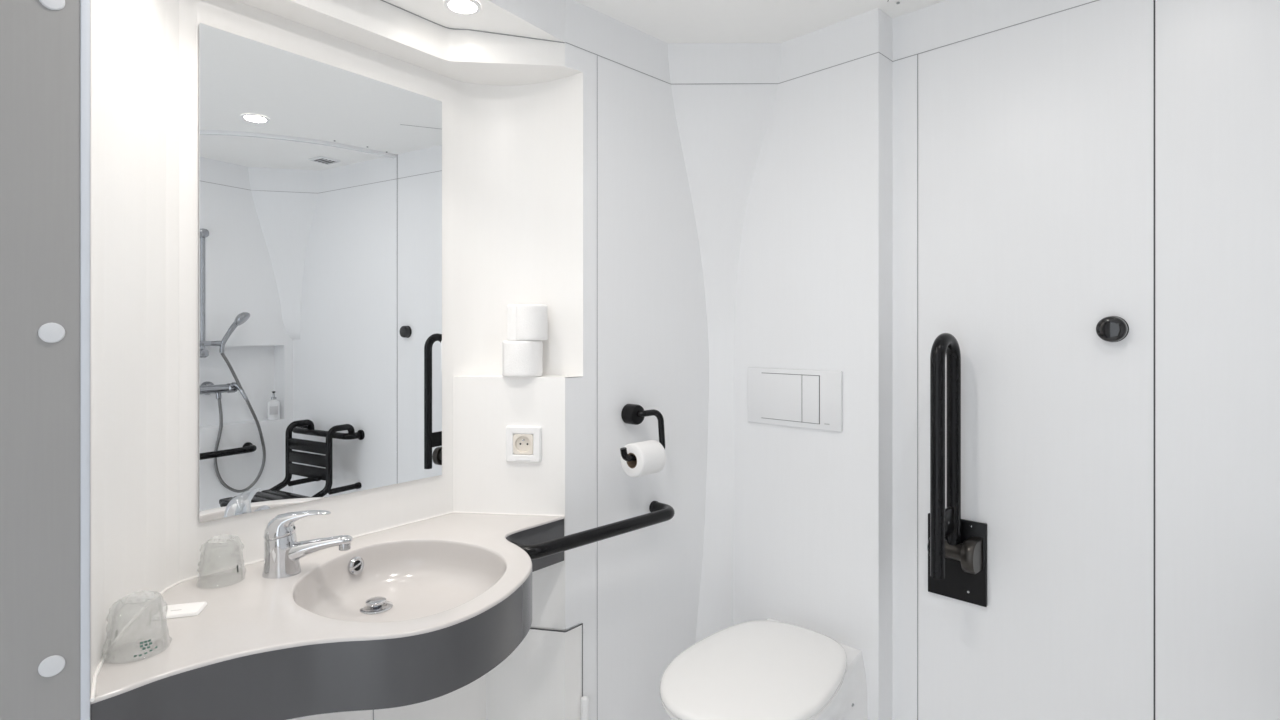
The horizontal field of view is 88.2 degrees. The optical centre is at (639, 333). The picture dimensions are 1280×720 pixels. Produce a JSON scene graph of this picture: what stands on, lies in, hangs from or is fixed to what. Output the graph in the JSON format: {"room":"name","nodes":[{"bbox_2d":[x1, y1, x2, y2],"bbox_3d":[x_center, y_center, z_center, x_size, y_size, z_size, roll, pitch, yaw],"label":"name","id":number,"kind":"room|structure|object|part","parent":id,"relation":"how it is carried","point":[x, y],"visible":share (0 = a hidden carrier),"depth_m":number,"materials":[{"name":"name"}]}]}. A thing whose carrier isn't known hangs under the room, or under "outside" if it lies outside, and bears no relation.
{"room":"accessible bathroom","nodes":[
{"label":"accessible bathroom","id":0,"kind":"room"},
{"bbox_2d":[90,0,90,694],"bbox_3d":[-0.866,0.210,1.644,0.050,2.180,2.800,0,0,45],"label":"wall","id":1,"kind":"structure","parent":0,"point":[90,0],"depth_m":1.35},
{"bbox_2d":[91,0,564,690],"bbox_3d":[-0.609,0.210,1.381,0.363,2.180,1.009,0,0,31],"label":"wall","id":2,"kind":"structure","parent":0,"point":[147,533],"depth_m":1.24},
{"bbox_2d":[199,23,441,521],"bbox_3d":[-0.689,-0.119,1.507,0.007,0.973,0.554,0,0,38],"label":"wall mirror","id":3,"kind":"object","parent":2,"relation":"attached to","point":[320,184],"visible":1,"depth_m":1.46,"materials":[{"name":"grey mirror"}]},
{"bbox_2d":[506,426,541,462],"bbox_3d":[-0.305,0.288,1.730,0.095,0.095,0.012,0,0,7],"label":"wall socket","id":4,"kind":"object","parent":2,"relation":"attached to","point":[522,442],"visible":1,"depth_m":1.73,"materials":[{"name":"white plastic"}]},
{"bbox_2d":[235,0,581,84],"bbox_3d":[-0.604,-0.719,1.485,0.242,0.082,1.036,0,0,45],"label":"canopy","id":5,"kind":"object","parent":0,"point":[468,56],"visible":1,"depth_m":1.62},
{"bbox_2d":[288,562,564,719],"bbox_3d":[-0.580,0.947,1.371,0.299,0.706,0.998,0,0,31],"label":"wall","id":6,"kind":"structure","parent":0,"point":[471,701],"depth_m":1.72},
{"bbox_2d":[90,511,564,719],"bbox_3d":[-0.496,0.530,1.331,0.607,0.118,0.978,0,0,45],"label":"countertop","id":7,"kind":"structure","parent":6,"relation":"on","point":[418,611],"depth_m":1.09,"materials":[{"name":"white"}]},
{"bbox_2d":[102,590,170,663],"bbox_3d":[-0.750,0.430,0.987,0.082,0.086,0.084,0,0,45],"label":"drinking glass","id":8,"kind":"object","parent":7,"relation":"on","point":[135,597],"visible":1,"depth_m":0.98,"materials":[{"name":"clear glass"}]},
{"bbox_2d":[152,601,206,619],"bbox_3d":[-0.784,0.471,1.128,0.068,0.006,0.054,0,0,-17],"label":"packet","id":9,"kind":"object","parent":7,"relation":"on","point":[186,609],"visible":0.97,"depth_m":1.12,"materials":[{"name":"white paper"}]},
{"bbox_2d":[198,534,245,586],"bbox_3d":[-0.803,0.430,1.266,0.081,0.086,0.080,0,0,45],"label":"drinking glass","id":10,"kind":"object","parent":7,"relation":"on","point":[224,538],"visible":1,"depth_m":1.26,"materials":[{"name":"clear glass"}]},
{"bbox_2d":[262,510,352,578],"bbox_3d":[-0.660,0.413,1.315,0.169,0.122,0.057,0,0,-8],"label":"mixer tap","id":11,"kind":"object","parent":7,"relation":"on","point":[282,551],"visible":1,"depth_m":1.29,"materials":[{"name":"silver metal"}]},
{"bbox_3d":[-0.679,0.378,1.312,0.124,0.052,0.051,0,0,-8],"label":"lever","id":12,"kind":"part","parent":11,"relation":"part of","materials":[{"name":"silver metal"}]},
{"bbox_3d":[-0.645,0.428,1.317,0.138,0.049,0.039,0,0,-8],"label":"spout","id":13,"kind":"part","parent":11,"relation":"part of","materials":[{"name":"silver metal"}]},
{"bbox_2d":[384,0,563,41],"bbox_3d":[-0.592,-0.775,1.425,0.312,0.030,1.056,0,0,35],"label":"soffit","id":14,"kind":"structure","parent":0,"point":[493,18],"depth_m":1.59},
{"bbox_2d":[444,0,480,14],"bbox_3d":[-0.409,-0.759,1.527,0.084,0.008,0.084,0,0,45],"label":"recessed light","id":15,"kind":"object","parent":14,"relation":"attached to","point":[462,7],"visible":1,"depth_m":1.53,"materials":[{"name":"white plastic"}]},
{"bbox_2d":[381,0,564,42],"bbox_3d":[-0.601,-0.758,1.444,0.975,0.003,0.125,0,0,-42],"label":"joint line","id":16,"kind":"object","parent":14,"relation":"attached to","point":[381,0],"visible":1,"depth_m":1.65,"materials":[{"name":"grey"}]},
{"bbox_2d":[453,72,582,375],"bbox_3d":[-0.325,-0.324,1.796,0.346,0.873,0.066,0,0,-1],"label":"wall niche","id":17,"kind":"object","parent":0,"point":[518,149],"visible":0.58,"depth_m":1.81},
{"bbox_2d":[458,375,579,376],"bbox_3d":[-0.326,0.113,1.763,0.242,0.001,0.249,0,0,45],"label":"niche ledge","id":18,"kind":"object","parent":17,"relation":"attached to","point":[476,375],"visible":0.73,"depth_m":1.76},
{"bbox_2d":[502,340,542,376],"bbox_3d":[-0.314,0.065,1.764,0.108,0.094,0.108,0,0,-25],"label":"toilet roll","id":19,"kind":"object","parent":18,"relation":"on","point":[520,358],"visible":1,"depth_m":1.72,"materials":[{"name":"white paper"}]},
{"bbox_2d":[507,304,547,339],"bbox_3d":[-0.301,-0.030,1.768,0.108,0.094,0.108,0,0,35],"label":"toilet roll","id":20,"kind":"object","parent":19,"relation":"on","point":[524,321],"visible":1,"depth_m":1.72,"materials":[{"name":"white paper"}]},
{"bbox_2d":[488,0,564,41],"bbox_3d":[-0.480,-0.820,1.313,0.001,0.120,0.999,0,0,35],"label":"fascia","id":21,"kind":"object","parent":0,"point":[547,15],"visible":1,"depth_m":1.65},
{"bbox_2d":[565,0,708,719],"bbox_3d":[0.030,0.210,2.018,0.100,2.180,0.736,0,0,45],"label":"wall","id":22,"kind":"structure","parent":0,"point":[653,346],"depth_m":1.89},
{"bbox_2d":[490,623,588,719],"bbox_3d":[-0.264,1.022,1.732,0.258,0.516,0.041,0,0,-5],"label":"access panel","id":23,"kind":"object","parent":22,"relation":"attached to","point":[542,678],"visible":0.97,"depth_m":1.73,"materials":[{"name":"grey plastic"}]},
{"bbox_2d":[510,501,674,559],"bbox_3d":[-0.107,0.512,1.739,0.552,0.037,0.100,0,0,-45],"label":"grab bar","id":24,"kind":"object","parent":22,"relation":"attached to","point":[660,512],"visible":0.83,"depth_m":1.68,"materials":[{"name":"black metal"}]},
{"bbox_2d":[597,55,597,719],"bbox_3d":[-0.116,0.270,1.800,0.001,2.060,0.002,0,0,45],"label":"joint line","id":25,"kind":"object","parent":22,"relation":"attached to","point":[597,55],"visible":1,"depth_m":1.80,"materials":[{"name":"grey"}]},
{"bbox_2d":[620,404,664,461],"bbox_3d":[-0.013,0.271,1.842,0.176,0.144,0.088,0,0,-45],"label":"toilet roll holder","id":26,"kind":"object","parent":22,"relation":"attached to","point":[634,414],"visible":0.88,"depth_m":1.85,"materials":[{"name":"black plastic"}]},
{"bbox_2d":[620,440,665,476],"bbox_3d":[0.010,0.342,1.815,0.092,0.092,0.093,0,0,45],"label":"toilet roll","id":27,"kind":"object","parent":26,"relation":"hanging from","point":[650,455],"visible":0.93,"depth_m":1.79,"materials":[{"name":"white paper"}]},
{"bbox_2d":[565,0,1098,83],"bbox_3d":[0.122,-0.760,0.621,2.004,0.002,2.552,0,0,45],"label":"joint line","id":28,"kind":"object","parent":22,"relation":"attached to","point":[1095,0],"visible":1,"depth_m":1.80,"materials":[{"name":"grey"}]},
{"bbox_2d":[668,43,780,642],"bbox_3d":[0.256,0.210,2.071,0.344,2.180,0.141,0,0,0],"label":"wall","id":29,"kind":"structure","parent":0,"point":[722,127],"depth_m":2.08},
{"bbox_2d":[574,0,944,42],"bbox_3d":[-0.106,-0.905,0.566,2.550,0.050,3.250,0,0,45],"label":"ceiling","id":30,"kind":"structure","parent":0,"point":[668,21],"depth_m":1.82,"materials":[{"name":"white paint"}]},
{"bbox_2d":[887,0,905,3],"bbox_3d":[0.709,-0.878,1.620,0.142,0.004,0.263,0,0,8],"label":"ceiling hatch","id":31,"kind":"object","parent":30,"relation":"attached to","point":[888,0],"visible":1,"depth_m":1.74,"materials":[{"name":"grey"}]},
{"bbox_2d":[733,0,1279,719],"bbox_3d":[1.030,0.210,1.529,2.206,2.180,0.186,0,0,45],"label":"wall","id":32,"kind":"structure","parent":0,"point":[1036,137],"depth_m":1.60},
{"bbox_2d":[660,618,866,719],"bbox_3d":[0.315,1.033,1.684,0.388,0.423,0.650,0,0,38],"label":"toilet","id":33,"kind":"object","parent":32,"relation":"attached to","point":[769,669],"visible":1,"depth_m":1.62,"materials":[{"name":"white ceramic"}]},
{"bbox_3d":[0.290,0.856,1.652,0.384,0.012,0.564,0,0,38],"label":"seat","id":34,"kind":"part","parent":33,"relation":"part of","materials":[{"name":"white plastic"}]},
{"bbox_3d":[0.331,1.058,1.704,0.352,0.374,0.598,0,0,38],"label":"bowl","id":35,"kind":"part","parent":33,"relation":"part of","materials":[{"name":"white ceramic"}]},
{"bbox_2d":[748,367,841,431],"bbox_3d":[0.452,0.190,1.965,0.320,0.171,0.013,0,0,45],"label":"flush plate","id":36,"kind":"object","parent":32,"relation":"attached to","point":[803,398],"visible":1,"depth_m":1.95,"materials":[{"name":"white plastic"}]},
{"bbox_2d":[917,54,917,719],"bbox_3d":[0.754,0.270,1.794,0.002,2.060,0.001,0,0,45],"label":"joint line","id":37,"kind":"object","parent":32,"relation":"attached to","point":[917,54],"visible":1,"depth_m":1.79,"materials":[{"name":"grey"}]},
{"bbox_2d":[927,333,986,606],"bbox_3d":[0.766,0.343,1.660,0.145,0.691,0.173,0,0,45],"label":"rail","id":38,"kind":"object","parent":32,"relation":"attached to","point":[956,547],"visible":1,"depth_m":1.66,"materials":[{"name":"black plastic"}]},
{"bbox_3d":[0.823,0.584,1.717,0.145,0.209,0.012,0,0,45],"label":"mounting plate","id":39,"kind":"part","parent":38,"relation":"part of","materials":[{"name":"black plastic"}]},
{"bbox_2d":[1096,316,1128,341],"bbox_3d":[1.053,-0.011,1.475,0.059,0.059,0.030,0,0,45],"label":"wall hook","id":40,"kind":"object","parent":32,"relation":"attached to","point":[1110,328],"visible":1,"depth_m":1.47,"materials":[{"name":"black plastic"}]},
{"bbox_2d":[1154,0,1154,719],"bbox_3d":[1.115,0.210,1.433,0.003,2.180,0.001,0,0,45],"label":"joint line","id":41,"kind":"object","parent":32,"relation":"attached to","point":[1154,0],"visible":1,"depth_m":1.43,"materials":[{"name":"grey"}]},
{"bbox_3d":[-0.106,1.325,0.566,2.550,0.050,3.250,0,0,45],"label":"floor","id":42,"kind":"structure","parent":0,"visible":0},
{"bbox_2d":[0,0,89,719],"bbox_3d":[-0.975,0.210,0.602,0.024,2.180,0.730,0,0,45],"label":"partition panel","id":43,"kind":"object","parent":42,"relation":"on","point":[45,44],"visible":1,"depth_m":0.82,"materials":[{"name":"silver metal"}]}
]}

